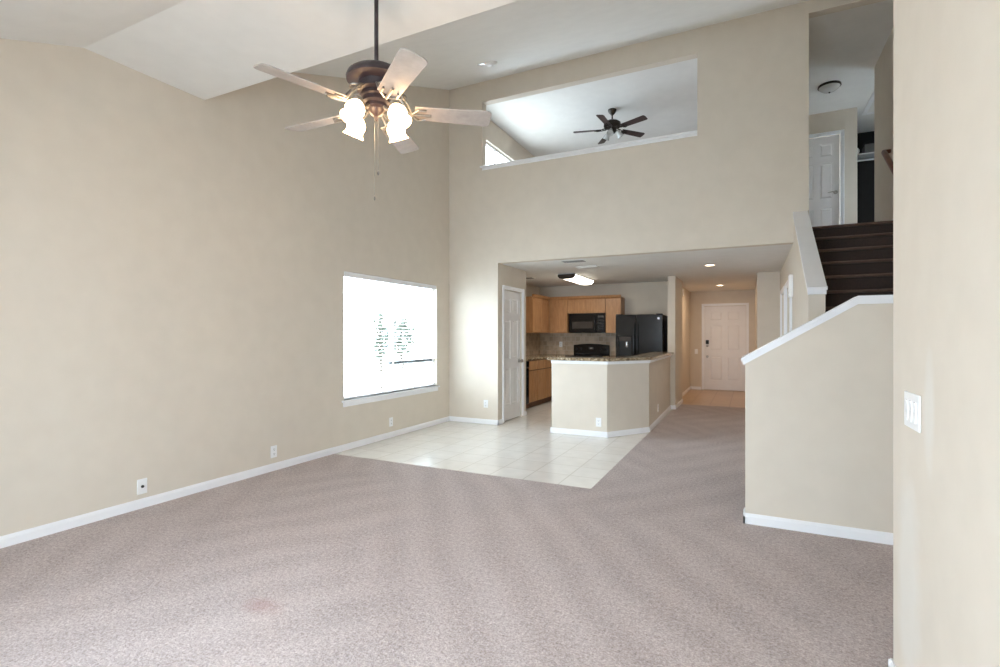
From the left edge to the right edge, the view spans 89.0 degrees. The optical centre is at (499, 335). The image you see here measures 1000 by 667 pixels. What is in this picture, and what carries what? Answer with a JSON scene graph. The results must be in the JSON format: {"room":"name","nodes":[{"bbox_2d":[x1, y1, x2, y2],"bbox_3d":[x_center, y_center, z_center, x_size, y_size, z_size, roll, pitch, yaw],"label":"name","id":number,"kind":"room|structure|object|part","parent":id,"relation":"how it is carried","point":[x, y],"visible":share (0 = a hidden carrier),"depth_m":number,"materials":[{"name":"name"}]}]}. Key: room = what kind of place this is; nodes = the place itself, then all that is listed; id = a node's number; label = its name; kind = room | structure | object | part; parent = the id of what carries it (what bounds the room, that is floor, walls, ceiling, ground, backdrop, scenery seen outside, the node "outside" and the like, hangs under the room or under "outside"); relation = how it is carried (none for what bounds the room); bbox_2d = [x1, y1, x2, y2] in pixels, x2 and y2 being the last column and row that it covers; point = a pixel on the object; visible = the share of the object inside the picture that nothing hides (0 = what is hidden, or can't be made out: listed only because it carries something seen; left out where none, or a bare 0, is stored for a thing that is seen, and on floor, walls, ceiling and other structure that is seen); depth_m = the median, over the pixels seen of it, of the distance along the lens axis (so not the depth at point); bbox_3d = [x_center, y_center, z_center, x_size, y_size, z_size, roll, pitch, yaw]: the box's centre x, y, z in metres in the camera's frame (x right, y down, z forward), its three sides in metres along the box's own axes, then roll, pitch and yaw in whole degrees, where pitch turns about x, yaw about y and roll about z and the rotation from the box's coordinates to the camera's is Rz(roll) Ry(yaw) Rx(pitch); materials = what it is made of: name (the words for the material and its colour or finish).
{"room":"living room","nodes":[
{"label":"living room","id":0,"kind":"room"},
{"bbox_2d":[0,38,539,535],"bbox_3d":[-1.301,-1.350,6.978,0.152,5.460,12.820,0,0,26],"label":"wall","id":1,"kind":"structure","parent":0,"point":[174,261],"depth_m":4.18,"materials":[{"name":"paint"}]},
{"bbox_2d":[137,478,146,494],"bbox_3d":[-2.733,1.155,3.894,0.020,0.116,0.072,0,0,26],"label":"wall outlet","id":2,"kind":"object","parent":1,"relation":"attached to","point":[141,483],"visible":1,"depth_m":3.89,"materials":[{"name":"white plastic"}]},
{"bbox_2d":[0,416,449,548],"bbox_3d":[-2.394,1.284,4.591,0.014,0.072,7.330,0,0,26],"label":"baseboard","id":3,"kind":"structure","parent":1,"relation":"attached to","point":[11,539],"depth_m":4.13,"materials":[{"name":"white paint"}]},
{"bbox_2d":[271,445,276,457],"bbox_3d":[-2.209,1.135,4.973,0.010,0.116,0.072,0,0,26],"label":"wall outlet","id":4,"kind":"object","parent":1,"relation":"attached to","point":[273,448],"visible":1,"depth_m":4.97,"materials":[{"name":"white plastic"}]},
{"bbox_2d":[342,283,439,406],"bbox_3d":[-1.398,0.039,6.720,0.145,1.562,2.000,0,0,26],"label":"window","id":5,"kind":"structure","parent":1,"relation":"in","point":[353,401],"depth_m":6.73,"materials":[{"name":"white paint"}]},
{"bbox_2d":[344,271,435,398],"bbox_3d":[-1.382,-0.003,6.712,0.065,1.472,1.900,0,0,26],"label":"window blind","id":6,"kind":"object","parent":5,"relation":"attached to","point":[352,275],"visible":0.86,"depth_m":6.51,"materials":[{"name":"white paint"}]},
{"bbox_3d":[-1.390,0.724,6.715,0.040,0.018,1.880,0,0,26],"label":"rail","id":7,"kind":"part","parent":6,"relation":"part of","materials":[{"name":"white paint"}]},
{"bbox_3d":[-1.374,0.782,6.708,0.090,0.075,2.000,0,0,26],"label":"sill","id":8,"kind":"part","parent":5,"relation":"part of","materials":[{"name":"white paint"}]},
{"bbox_3d":[-1.246,0.355,7.132,0.047,0.044,0.985,0,0,26],"label":"meeting rail","id":9,"kind":"part","parent":5,"relation":"part of","materials":[{"name":"grey metal"}]},
{"bbox_2d":[389,417,392,426],"bbox_3d":[-1.411,1.120,6.598,0.010,0.116,0.072,0,0,26],"label":"wall outlet","id":10,"kind":"object","parent":1,"relation":"attached to","point":[391,418],"visible":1,"depth_m":6.59,"materials":[{"name":"white plastic"}]},
{"bbox_2d":[486,142,510,163],"bbox_3d":[-0.082,-2.808,9.399,0.145,1.305,2.070,0,0,26],"label":"window","id":11,"kind":"structure","parent":1,"relation":"in","point":[493,149],"depth_m":9.40,"materials":[{"name":"white paint"}]},
{"bbox_2d":[526,294,549,332],"bbox_3d":[0.691,-0.432,10.434,0.390,0.760,0.900,0,0,26],"label":"upper cabinet","id":12,"kind":"object","parent":1,"relation":"attached to","point":[537,306],"visible":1,"depth_m":10.19,"materials":[{"name":"brown wood"}]},
{"bbox_3d":[0.735,-0.399,10.162,0.020,0.677,0.438,0,0,26],"label":"door","id":13,"kind":"part","parent":12,"relation":"part of","materials":[{"name":"brown wood"}]},
{"bbox_3d":[0.846,-0.779,10.358,0.045,0.065,0.900,0,0,26],"label":"crown moulding","id":14,"kind":"part","parent":12,"relation":"part of","materials":[{"name":"brown wood"}]},
{"bbox_3d":[0.933,-0.399,10.566,0.020,0.677,0.438,0,0,26],"label":"door","id":15,"kind":"part","parent":12,"relation":"part of","materials":[{"name":"brown wood"}]},
{"bbox_2d":[0,0,808,89],"bbox_3d":[0.158,-2.467,3.270,5.760,2.867,7.450,0,0,26],"label":"ceiling","id":16,"kind":"structure","parent":0,"point":[520,35],"depth_m":5.06,"materials":[{"name":"paint"}]},
{"bbox_2d":[84,0,517,99],"bbox_3d":[-0.131,-2.173,2.682,5.760,0.327,0.880,0,0,26],"label":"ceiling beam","id":17,"kind":"structure","parent":16,"relation":"attached to","point":[203,49],"depth_m":3.39,"materials":[{"name":"paint"}]},
{"bbox_2d":[253,0,491,200],"bbox_3d":[-0.772,-1.405,3.012,1.268,1.210,1.322,0,0,26],"label":"ceiling fan","id":18,"kind":"object","parent":17,"relation":"hanging from","point":[377,82],"visible":1,"depth_m":2.91,"materials":[{"name":"wood"}]},
{"bbox_3d":[-1.037,-1.326,2.662,0.143,0.039,0.457,0,0,43],"label":"blade","id":19,"kind":"part","parent":18,"relation":"part of","materials":[{"name":"wood"}]},
{"bbox_3d":[-1.139,-1.326,3.182,0.459,0.039,0.143,0,0,26],"label":"blade","id":20,"kind":"part","parent":18,"relation":"part of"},
{"bbox_3d":[-0.822,-1.254,2.839,0.125,0.141,0.137,0,0,26],"label":"lamp shade","id":21,"kind":"part","parent":18,"relation":"part of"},
{"bbox_3d":[-0.881,-1.254,3.088,0.137,0.141,0.125,0,0,26],"label":"lamp shade","id":22,"kind":"part","parent":18,"relation":"part of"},
{"bbox_3d":[-0.785,-1.321,2.903,0.057,0.058,0.125,0,0,26],"label":"lamp arm","id":23,"kind":"part","parent":18,"relation":"part of","materials":[{"name":"brown metal"}]},
{"bbox_3d":[-0.745,-1.065,3.024,0.012,0.530,0.011,0,0,26],"label":"pull chain","id":24,"kind":"part","parent":18,"relation":"part of","materials":[{"name":"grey metal"}]},
{"bbox_3d":[-0.669,-1.321,3.083,0.057,0.058,0.125,0,0,26],"label":"lamp arm","id":25,"kind":"part","parent":18,"relation":"part of","materials":[{"name":"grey metal"}]},
{"bbox_3d":[-0.637,-1.321,2.935,0.125,0.058,0.057,0,0,26],"label":"lamp arm","id":26,"kind":"part","parent":18,"relation":"part of","materials":[{"name":"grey metal"}]},
{"bbox_3d":[-0.632,-1.254,3.147,0.125,0.141,0.137,0,0,26],"label":"lamp shade","id":27,"kind":"part","parent":18,"relation":"part of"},
{"bbox_3d":[-0.573,-1.254,2.898,0.137,0.141,0.125,0,0,26],"label":"lamp shade","id":28,"kind":"part","parent":18,"relation":"part of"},
{"bbox_3d":[-0.671,-1.326,3.443,0.143,0.039,0.457,0,0,7],"label":"blade","id":29,"kind":"part","parent":18,"relation":"part of","materials":[{"name":"wood"}]},
{"bbox_3d":[-0.507,-1.326,2.596,0.143,0.039,0.457,0,0,-29],"label":"blade","id":30,"kind":"part","parent":18,"relation":"part of","materials":[{"name":"wood"}]},
{"bbox_3d":[-0.282,-1.326,3.079,0.457,0.039,0.143,0,0,-11],"label":"blade","id":31,"kind":"part","parent":18,"relation":"part of","materials":[{"name":"wood"}]},
{"bbox_2d":[485,61,496,66],"bbox_3d":[-0.111,-3.376,6.318,0.150,0.077,0.144,0,0,32],"label":"smoke detector","id":32,"kind":"object","parent":16,"relation":"attached to","point":[491,63],"visible":1,"depth_m":6.28,"materials":[{"name":"white plastic"}]},
{"bbox_2d":[0,389,892,666],"bbox_3d":[1.659,1.350,6.327,5.760,0.060,14.020,0,0,26],"label":"floor","id":33,"kind":"structure","parent":0,"point":[334,560],"depth_m":2.88,"materials":[{"name":"carpet"}]},
{"bbox_2d":[526,361,528,403],"bbox_3d":[0.136,0.887,8.939,0.643,0.865,0.582,0,0,26],"label":"dishwasher","id":34,"kind":"object","parent":33,"relation":"on","point":[527,362],"visible":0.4,"depth_m":9.01,"materials":[{"name":"metal"}]},
{"bbox_2d":[526,359,544,407],"bbox_3d":[0.415,0.885,9.578,0.620,0.870,0.800,0,0,26],"label":"base cabinet","id":35,"kind":"object","parent":33,"relation":"on","point":[536,367],"visible":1,"depth_m":9.46,"materials":[{"name":"brown wood"}]},
{"bbox_3d":[0.596,0.545,9.266,0.020,0.160,0.374,0,0,26],"label":"drawer","id":36,"kind":"part","parent":35,"relation":"part of","materials":[{"name":"brown wood"}]},
{"bbox_3d":[0.596,0.925,9.266,0.020,0.560,0.374,0,0,26],"label":"door","id":37,"kind":"part","parent":35,"relation":"part of","materials":[{"name":"brown wood"}]},
{"bbox_3d":[0.772,0.545,9.625,0.020,0.160,0.374,0,0,26],"label":"drawer","id":38,"kind":"part","parent":35,"relation":"part of","materials":[{"name":"brown wood"}]},
{"bbox_3d":[0.772,0.925,9.625,0.020,0.560,0.374,0,0,26],"label":"door","id":39,"kind":"part","parent":35,"relation":"part of","materials":[{"name":"brown wood"}]},
{"bbox_2d":[541,359,551,403],"bbox_3d":[0.744,0.885,10.247,0.620,0.870,0.690,0,0,26],"label":"base cabinet","id":40,"kind":"object","parent":33,"relation":"on","point":[548,365],"visible":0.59,"depth_m":9.98,"materials":[{"name":"brown wood"}]},
{"bbox_2d":[526,354,564,360],"bbox_3d":[0.639,0.429,9.865,0.810,0.038,2.703,0,0,26],"label":"countertop","id":41,"kind":"structure","parent":40,"relation":"on","point":[536,356],"depth_m":9.94,"materials":[{"name":"stone"}]},
{"bbox_3d":[0.937,0.545,9.960,0.020,0.160,0.319,0,0,26],"label":"drawer","id":42,"kind":"part","parent":40,"relation":"part of","materials":[{"name":"brown wood"}]},
{"bbox_3d":[0.937,0.925,9.960,0.020,0.560,0.319,0,0,26],"label":"door","id":43,"kind":"part","parent":40,"relation":"part of","materials":[{"name":"brown wood"}]},
{"bbox_2d":[565,344,609,356],"bbox_3d":[1.788,0.732,10.411,0.760,1.116,0.695,0,0,26],"label":"stove","id":44,"kind":"object","parent":33,"relation":"on","point":[580,350],"visible":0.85,"depth_m":10.61,"materials":[{"name":"metal"}]},
{"bbox_2d":[565,355,608,356],"bbox_3d":[1.800,0.414,10.435,0.760,0.019,0.640,0,0,26],"label":"cooktop","id":45,"kind":"object","parent":44,"relation":"in","point":[565,355],"depth_m":10.28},
{"bbox_2d":[616,313,667,356],"bbox_3d":[2.752,0.458,9.834,0.870,1.725,0.880,0,0,26],"label":"refrigerator","id":46,"kind":"object","parent":33,"relation":"on","point":[641,333],"visible":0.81,"depth_m":9.48,"materials":[{"name":"black metal"}]},
{"bbox_3d":[2.362,0.064,9.607,0.226,0.083,0.014,0,0,26],"label":"dispenser panel","id":47,"kind":"part","parent":46,"relation":"part of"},
{"bbox_3d":[2.383,0.434,9.632,0.377,1.652,0.072,0,0,26],"label":"freezer door","id":48,"kind":"part","parent":46,"relation":"part of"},
{"bbox_3d":[2.502,0.240,9.507,0.024,0.973,0.072,0,0,26],"label":"handle","id":49,"kind":"part","parent":46,"relation":"part of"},
{"bbox_3d":[2.556,0.240,9.480,0.024,0.973,0.072,0,0,26],"label":"handle","id":50,"kind":"part","parent":46,"relation":"part of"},
{"bbox_3d":[2.773,0.434,9.440,0.477,1.652,0.072,0,0,26],"label":"fridge door","id":51,"kind":"part","parent":46,"relation":"part of","materials":[{"name":"metal"}]},
{"bbox_2d":[812,220,892,311],"bbox_3d":[3.272,-0.065,4.851,1.557,2.770,3.387,0,0,26],"label":"staircase","id":52,"kind":"structure","parent":33,"relation":"on","point":[856,259],"depth_m":5.70,"materials":[{"name":"carpet"}]},
{"bbox_2d":[501,264,525,418],"bbox_3d":[-0.150,0.155,8.223,0.840,2.450,0.930,0,0,26],"label":"wall","id":53,"kind":"structure","parent":0,"point":[510,276],"depth_m":8.29,"materials":[{"name":"paint"}]},
{"bbox_2d":[497,411,526,424],"bbox_3d":[0.204,1.284,7.975,0.014,0.072,1.064,0,0,26],"label":"baseboard","id":54,"kind":"structure","parent":53,"relation":"attached to","point":[525,412],"depth_m":7.59,"materials":[{"name":"white paint"}]},
{"bbox_2d":[502,285,523,422],"bbox_3d":[0.198,0.276,7.997,0.115,2.065,0.784,0,0,26],"label":"door","id":55,"kind":"structure","parent":53,"relation":"in","point":[511,360],"depth_m":8.00,"materials":[{"name":"white paint"}]},
{"bbox_2d":[486,58,696,156],"bbox_3d":[2.494,-3.925,9.275,4.660,0.110,5.150,0,0,26],"label":"ceiling","id":56,"kind":"structure","parent":0,"point":[545,123],"depth_m":8.76,"materials":[{"name":"paint"}]},
{"bbox_2d":[573,108,647,143],"bbox_3d":[1.896,-3.623,8.695,1.275,0.493,1.242,0,0,26],"label":"ceiling fan","id":57,"kind":"object","parent":56,"relation":"hanging from","point":[611,125],"visible":1,"depth_m":8.66,"materials":[{"name":"brown metal"}]},
{"bbox_3d":[1.508,-3.535,8.815,0.470,0.034,0.133,0,0,12],"label":"blade","id":58,"kind":"part","parent":57,"relation":"part of","materials":[{"name":"brown wood"}]},
{"bbox_3d":[1.881,-3.535,9.148,0.133,0.034,0.470,0,0,-6],"label":"blade","id":59,"kind":"part","parent":57,"relation":"part of","materials":[{"name":"brown wood"}]},
{"bbox_3d":[1.710,-3.535,8.358,0.133,0.034,0.470,0,0,30],"label":"blade","id":60,"kind":"part","parent":57,"relation":"part of","materials":[{"name":"brown wood"}]},
{"bbox_3d":[1.857,-3.449,8.600,0.116,0.144,0.126,0,0,-11],"label":"lamp shade","id":61,"kind":"part","parent":57,"relation":"part of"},
{"bbox_3d":[2.064,-3.449,8.741,0.129,0.144,0.114,0,0,26],"label":"lamp shade","id":62,"kind":"part","parent":57,"relation":"part of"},
{"bbox_3d":[2.312,-3.535,8.897,0.470,0.034,0.133,0,0,-24],"label":"blade","id":63,"kind":"part","parent":57,"relation":"part of","materials":[{"name":"brown wood"}]},
{"bbox_3d":[2.207,-3.535,8.409,0.133,0.034,0.470,0,0,-42],"label":"blade","id":64,"kind":"part","parent":57,"relation":"part of","materials":[{"name":"brown wood"}]},
{"bbox_2d":[540,281,667,354],"bbox_3d":[2.180,0.155,10.688,2.850,2.450,0.132,0,0,26],"label":"wall","id":65,"kind":"structure","parent":0,"point":[645,297],"depth_m":10.60,"materials":[{"name":"paint"}]},
{"bbox_2d":[549,297,568,332],"bbox_3d":[1.292,-0.432,10.855,0.405,0.760,0.375,0,0,26],"label":"upper cabinet","id":66,"kind":"object","parent":65,"relation":"attached to","point":[558,306],"visible":0.98,"depth_m":10.70,"materials":[{"name":"brown wood"}]},
{"bbox_3d":[1.219,-0.779,10.707,0.405,0.065,0.045,0,0,26],"label":"crown moulding","id":67,"kind":"part","parent":66,"relation":"part of","materials":[{"name":"brown wood"}]},
{"bbox_3d":[1.270,-0.399,10.696,0.293,0.677,0.020,0,0,26],"label":"door","id":68,"kind":"part","parent":66,"relation":"part of","materials":[{"name":"brown wood"}]},
{"bbox_2d":[567,295,605,313],"bbox_3d":[1.836,-0.633,10.588,0.800,0.357,0.375,0,0,26],"label":"upper cabinet","id":69,"kind":"object","parent":65,"relation":"attached to","point":[597,303],"visible":1,"depth_m":10.44,"materials":[{"name":"brown wood"}]},
{"bbox_3d":[1.589,-0.600,10.539,0.388,0.274,0.020,0,0,26],"label":"door","id":70,"kind":"part","parent":69,"relation":"part of","materials":[{"name":"brown wood"}]},
{"bbox_3d":[1.763,-0.779,10.440,0.800,0.065,0.045,0,0,26],"label":"crown moulding","id":71,"kind":"part","parent":69,"relation":"part of","materials":[{"name":"brown wood"}]},
{"bbox_2d":[569,313,605,332],"bbox_3d":[1.841,-0.253,10.546,0.743,0.400,0.436,0,0,26],"label":"microwave","id":72,"kind":"object","parent":69,"relation":"attached to","point":[582,322],"visible":0.98,"depth_m":10.37,"materials":[{"name":"plastic"}]},
{"bbox_3d":[2.027,-0.253,10.272,0.160,0.392,0.032,0,0,26],"label":"control panel","id":73,"kind":"part","parent":72,"relation":"part of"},
{"bbox_3d":[1.948,-0.600,10.363,0.388,0.274,0.020,0,0,26],"label":"door","id":74,"kind":"part","parent":69,"relation":"part of","materials":[{"name":"brown wood"}]},
{"bbox_2d":[605,295,624,332],"bbox_3d":[2.338,-0.432,10.341,0.310,0.760,0.375,0,0,26],"label":"upper cabinet","id":75,"kind":"object","parent":65,"relation":"attached to","point":[615,304],"visible":0.8,"depth_m":10.21,"materials":[{"name":"brown wood"}]},
{"bbox_3d":[2.265,-0.779,10.193,0.310,0.065,0.045,0,0,26],"label":"crown moulding","id":76,"kind":"part","parent":75,"relation":"part of","materials":[{"name":"brown wood"}]},
{"bbox_3d":[2.271,-0.399,10.204,0.298,0.677,0.020,0,0,26],"label":"door","id":77,"kind":"part","parent":75,"relation":"part of","materials":[{"name":"brown wood"}]},
{"bbox_2d":[552,357,669,437],"bbox_3d":[2.159,0.858,7.744,3.233,1.045,0.949,0,0,-45],"label":"wall","id":78,"kind":"structure","parent":0,"point":[624,396],"depth_m":6.79,"materials":[{"name":"paint"}]},
{"bbox_2d":[596,418,600,426],"bbox_3d":[1.283,1.130,6.628,0.072,0.116,0.010,0,0,26],"label":"wall outlet","id":79,"kind":"object","parent":78,"relation":"attached to","point":[598,420],"visible":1,"depth_m":6.63,"materials":[{"name":"white plastic"}]},
{"bbox_2d":[550,405,670,437],"bbox_3d":[2.172,1.284,7.696,3.257,0.072,0.941,0,0,-42],"label":"baseboard","id":80,"kind":"structure","parent":78,"relation":"attached to","point":[552,429],"depth_m":6.78,"materials":[{"name":"white paint"}]},
{"bbox_2d":[547,352,673,361],"bbox_3d":[1.891,0.315,7.989,1.290,0.038,3.089,0,0,26],"label":"countertop","id":81,"kind":"structure","parent":78,"relation":"on","point":[652,355],"depth_m":6.85,"materials":[{"name":"stone"}]},
{"bbox_2d":[551,355,670,364],"bbox_3d":[2.188,0.355,7.688,3.273,0.040,0.919,0,0,-43],"label":"trim","id":82,"kind":"structure","parent":78,"relation":"attached to","point":[552,361],"depth_m":6.75,"materials":[{"name":"white paint"}]},
{"bbox_2d":[503,244,792,291],"bbox_3d":[2.850,-1.130,9.892,4.755,0.120,6.570,0,0,26],"label":"ceiling","id":83,"kind":"structure","parent":0,"point":[735,268],"depth_m":8.13,"materials":[{"name":"paint"}]},
{"bbox_2d":[560,259,587,262],"bbox_3d":[1.057,-1.064,7.302,0.360,0.010,0.200,0,0,26],"label":"ceiling vent","id":84,"kind":"object","parent":83,"relation":"in","point":[580,260],"visible":1,"depth_m":7.29,"materials":[{"name":"metal"}]},
{"bbox_2d":[558,273,594,284],"bbox_3d":[1.410,-1.022,9.312,0.307,0.095,1.240,0,0,26],"label":"kitchen light","id":85,"kind":"object","parent":83,"relation":"attached to","point":[573,277],"visible":1,"depth_m":9.05,"materials":[{"name":"white paint"}]},
{"bbox_2d":[574,265,598,267],"bbox_3d":[1.339,-1.064,7.876,0.340,0.010,0.180,0,0,26],"label":"ceiling vent","id":86,"kind":"object","parent":83,"relation":"in","point":[588,266],"visible":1,"depth_m":7.83,"materials":[{"name":"metal"}]},
{"bbox_2d":[449,0,885,424],"bbox_3d":[1.827,-1.300,6.668,5.760,5.360,0.120,0,0,26],"label":"wall","id":87,"kind":"structure","parent":0,"point":[740,182],"depth_m":6.61,"materials":[{"name":"paint"}]},
{"bbox_2d":[449,416,498,424],"bbox_3d":[-0.405,1.284,7.689,0.854,0.072,0.014,0,0,26],"label":"baseboard","id":88,"kind":"structure","parent":87,"relation":"attached to","point":[452,418],"depth_m":7.68,"materials":[{"name":"white paint"}]},
{"bbox_2d":[484,400,487,407],"bbox_3d":[-0.213,1.020,7.597,0.072,0.116,0.010,0,0,26],"label":"wall outlet","id":89,"kind":"object","parent":87,"relation":"attached to","point":[485,401],"visible":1,"depth_m":7.59,"materials":[{"name":"white plastic"}]},
{"bbox_2d":[480,130,696,170],"bbox_3d":[1.102,-2.502,7.024,3.045,0.064,0.180,0,0,26],"label":"trim","id":90,"kind":"structure","parent":87,"relation":"attached to","point":[689,133],"depth_m":6.85,"materials":[{"name":"white paint"}]},
{"bbox_2d":[668,276,681,404],"bbox_3d":[3.311,0.155,9.610,0.130,2.450,1.070,0,0,26],"label":"wall","id":91,"kind":"structure","parent":0,"point":[674,283],"depth_m":9.14,"materials":[{"name":"paint"}]},
{"bbox_2d":[671,386,700,408],"bbox_3d":[4.437,1.284,10.542,1.550,0.072,3.764,0,0,26],"label":"baseboard","id":92,"kind":"structure","parent":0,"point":[680,402],"depth_m":11.08,"materials":[{"name":"white paint"}]},
{"bbox_2d":[682,286,689,392],"bbox_3d":[3.513,0.155,11.599,1.280,2.450,2.680,0,0,26],"label":"wall","id":93,"kind":"structure","parent":0,"point":[686,298],"depth_m":11.60,"materials":[{"name":"paint"}]},
{"bbox_2d":[690,290,754,390],"bbox_3d":[5.347,0.155,12.258,1.670,2.450,0.120,0,0,26],"label":"wall","id":94,"kind":"structure","parent":0,"point":[697,299],"depth_m":12.40,"materials":[{"name":"paint"}]},
{"bbox_2d":[702,303,748,390],"bbox_3d":[5.380,0.272,12.178,1.034,2.077,0.115,0,0,26],"label":"door","id":95,"kind":"structure","parent":94,"relation":"in","point":[725,326],"depth_m":12.20,"materials":[{"name":"white paint"}]},
{"bbox_2d":[755,272,779,349],"bbox_3d":[5.377,0.155,10.171,0.465,2.450,3.600,0,0,26],"label":"wall","id":96,"kind":"structure","parent":0,"point":[767,289],"depth_m":8.59,"materials":[{"name":"paint"}]},
{"bbox_2d":[780,224,824,334],"bbox_3d":[3.722,-0.030,6.416,0.125,2.820,4.600,0,0,26],"label":"wall","id":97,"kind":"structure","parent":0,"point":[805,307],"depth_m":5.37,"materials":[{"name":"paint"}]},
{"bbox_2d":[780,286,784,335],"bbox_3d":[4.220,0.305,7.553,0.115,2.010,0.980,0,0,26],"label":"door","id":98,"kind":"structure","parent":97,"relation":"in","point":[782,290],"depth_m":7.94,"materials":[{"name":"white paint"}]},
{"bbox_2d":[785,280,791,333],"bbox_3d":[3.691,0.305,6.476,0.115,2.010,0.980,0,0,26],"label":"door","id":99,"kind":"structure","parent":97,"relation":"in","point":[786,283],"depth_m":6.82,"materials":[{"name":"white paint"}]},
{"bbox_2d":[788,274,792,297],"bbox_3d":[3.406,-0.580,5.970,0.049,0.260,0.150,0,0,26],"label":"door chime","id":100,"kind":"object","parent":97,"relation":"attached to","point":[790,276],"visible":1,"depth_m":5.90,"materials":[{"name":"white plastic"}]},
{"bbox_2d":[793,211,827,294],"bbox_3d":[3.064,-0.884,5.070,0.146,1.068,1.658,0,0,26],"label":"trim","id":101,"kind":"structure","parent":97,"relation":"attached to","point":[815,281],"depth_m":4.86,"materials":[{"name":"white paint"}]},
{"bbox_2d":[745,303,892,532],"bbox_3d":[2.477,0.575,3.285,1.610,1.610,0.120,0,0,26],"label":"wall","id":102,"kind":"structure","parent":0,"point":[819,403],"depth_m":3.37,"materials":[{"name":"paint"}]},
{"bbox_2d":[741,295,892,364],"bbox_3d":[2.466,-0.024,3.290,1.635,0.464,0.176,0,0,26],"label":"trim","id":103,"kind":"structure","parent":102,"relation":"attached to","point":[866,299],"depth_m":3.38,"materials":[{"name":"white paint"}]},
{"bbox_2d":[743,507,892,544],"bbox_3d":[2.467,1.284,3.281,1.624,0.072,0.134,0,0,26],"label":"baseboard","id":104,"kind":"structure","parent":102,"relation":"attached to","point":[881,537],"depth_m":3.38,"materials":[{"name":"white paint"}]},
{"bbox_2d":[809,107,856,223],"bbox_3d":[6.045,-2.670,8.395,2.250,2.620,2.800,0,0,26],"label":"wall","id":105,"kind":"structure","parent":0,"point":[846,119],"depth_m":8.51,"materials":[{"name":"paint"}]},
{"bbox_2d":[809,129,843,226],"bbox_3d":[5.424,-2.409,8.706,0.774,2.077,0.099,0,0,26],"label":"door","id":106,"kind":"structure","parent":105,"relation":"in","point":[826,154],"depth_m":8.65,"materials":[{"name":"white paint"}]},
{"bbox_2d":[809,0,892,132],"bbox_3d":[5.703,-3.880,7.699,2.250,0.180,5.150,0,0,26],"label":"ceiling","id":107,"kind":"structure","parent":0,"point":[846,46],"depth_m":6.87,"materials":[{"name":"paint"}]},
{"bbox_2d":[817,80,841,93],"bbox_3d":[4.990,-3.728,7.710,0.310,0.125,0.310,0,0,26],"label":"flush light","id":108,"kind":"object","parent":107,"relation":"attached to","point":[830,86],"visible":1,"depth_m":7.63,"materials":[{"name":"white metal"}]},
{"bbox_3d":[4.990,-3.723,7.710,0.280,0.075,0.280,0,0,26],"label":"lamp shade","id":109,"kind":"part","parent":108,"relation":"part of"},
{"bbox_2d":[862,92,873,115],"bbox_3d":[6.226,-3.779,8.027,0.660,0.021,1.240,0,0,26],"label":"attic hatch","id":110,"kind":"object","parent":107,"relation":"attached to","point":[869,109],"visible":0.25,"depth_m":8.44,"materials":[{"name":"white paint"}]},
{"bbox_3d":[6.226,-3.785,8.027,0.540,0.007,1.120,0,0,26],"label":"panel","id":111,"kind":"part","parent":110,"relation":"part of","materials":[{"name":"paint"}]},
{"bbox_2d":[857,131,873,222],"bbox_3d":[6.737,-2.670,9.236,0.950,2.620,0.720,0,0,26],"label":"wall","id":112,"kind":"structure","parent":0,"point":[865,169],"depth_m":9.49,"materials":[{"name":"grey paint"}]},
{"bbox_2d":[857,152,873,161],"bbox_3d":[6.759,-3.232,9.281,0.750,0.096,0.420,0,0,26],"label":"closet shelf","id":113,"kind":"object","parent":112,"relation":"attached to","point":[868,156],"visible":0.31,"depth_m":9.27,"materials":[{"name":"white paint"}]},
{"bbox_3d":[6.741,-3.200,9.245,0.748,0.032,0.032,0,0,26],"label":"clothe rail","id":114,"kind":"part","parent":113,"relation":"part of","materials":[{"name":"metal"}]},
{"bbox_2d":[861,141,873,152],"bbox_3d":[6.759,-3.381,9.270,0.254,0.200,0.314,0,0,26],"label":"storage box","id":115,"kind":"object","parent":113,"relation":"on","point":[867,147],"visible":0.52,"depth_m":9.16,"materials":[{"name":"grey cardboard"}]},
{"bbox_2d":[874,29,892,221],"bbox_3d":[4.410,-1.300,4.012,1.220,5.360,6.510,0,0,26],"label":"wall","id":116,"kind":"structure","parent":0,"point":[883,69],"depth_m":6.71,"materials":[{"name":"paint"}]},
{"bbox_2d":[881,149,892,173],"bbox_3d":[4.248,-1.319,5.193,0.108,2.025,2.704,0,0,26],"label":"handrail","id":117,"kind":"object","parent":116,"relation":"attached to","point":[886,156],"visible":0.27,"depth_m":6.15,"materials":[{"name":"brown wood"}]},
{"bbox_2d":[893,0,999,666],"bbox_3d":[0.898,-0.460,0.573,0.120,3.680,3.020,0,0,26],"label":"wall","id":118,"kind":"structure","parent":0,"point":[946,53],"depth_m":1.41,"materials":[{"name":"paint"}]},
{"bbox_2d":[888,658,895,666],"bbox_3d":[0.895,1.284,0.582,0.134,0.072,3.034,0,0,26],"label":"baseboard","id":119,"kind":"structure","parent":118,"relation":"attached to","point":[891,663],"depth_m":1.95,"materials":[{"name":"white paint"}]},
{"bbox_2d":[904,391,920,432],"bbox_3d":[1.386,0.254,1.715,0.012,0.120,0.176,0,0,26],"label":"light switch","id":120,"kind":"object","parent":118,"relation":"attached to","point":[912,402],"visible":1,"depth_m":1.69,"materials":[{"name":"white plastic"}]},
{"label":"outside","id":121,"kind":"structure","parent":0,"visible":0},
{"bbox_2d":[344,373,428,393],"bbox_3d":[-5.577,1.570,9.424,9.680,0.100,20.000,0,0,26],"label":"ground","id":122,"kind":"structure","parent":121,"point":[366,375],"depth_m":16.82,"materials":[{"name":"snow"}]},
{"bbox_2d":[372,311,387,388],"bbox_3d":[-2.669,0.483,11.307,0.406,2.077,0.349,0,0,26],"label":"tree","id":123,"kind":"object","parent":122,"relation":"on","point":[381,323],"visible":0.76,"depth_m":11.31,"materials":[{"name":"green plant"}]},
{"bbox_2d":[386,313,418,385],"bbox_3d":[-2.421,0.482,12.349,0.874,2.080,0.899,0,0,26],"label":"tree","id":124,"kind":"object","parent":122,"relation":"on","point":[405,329],"visible":0.63,"depth_m":12.28,"materials":[{"name":"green plant"}]}
]}

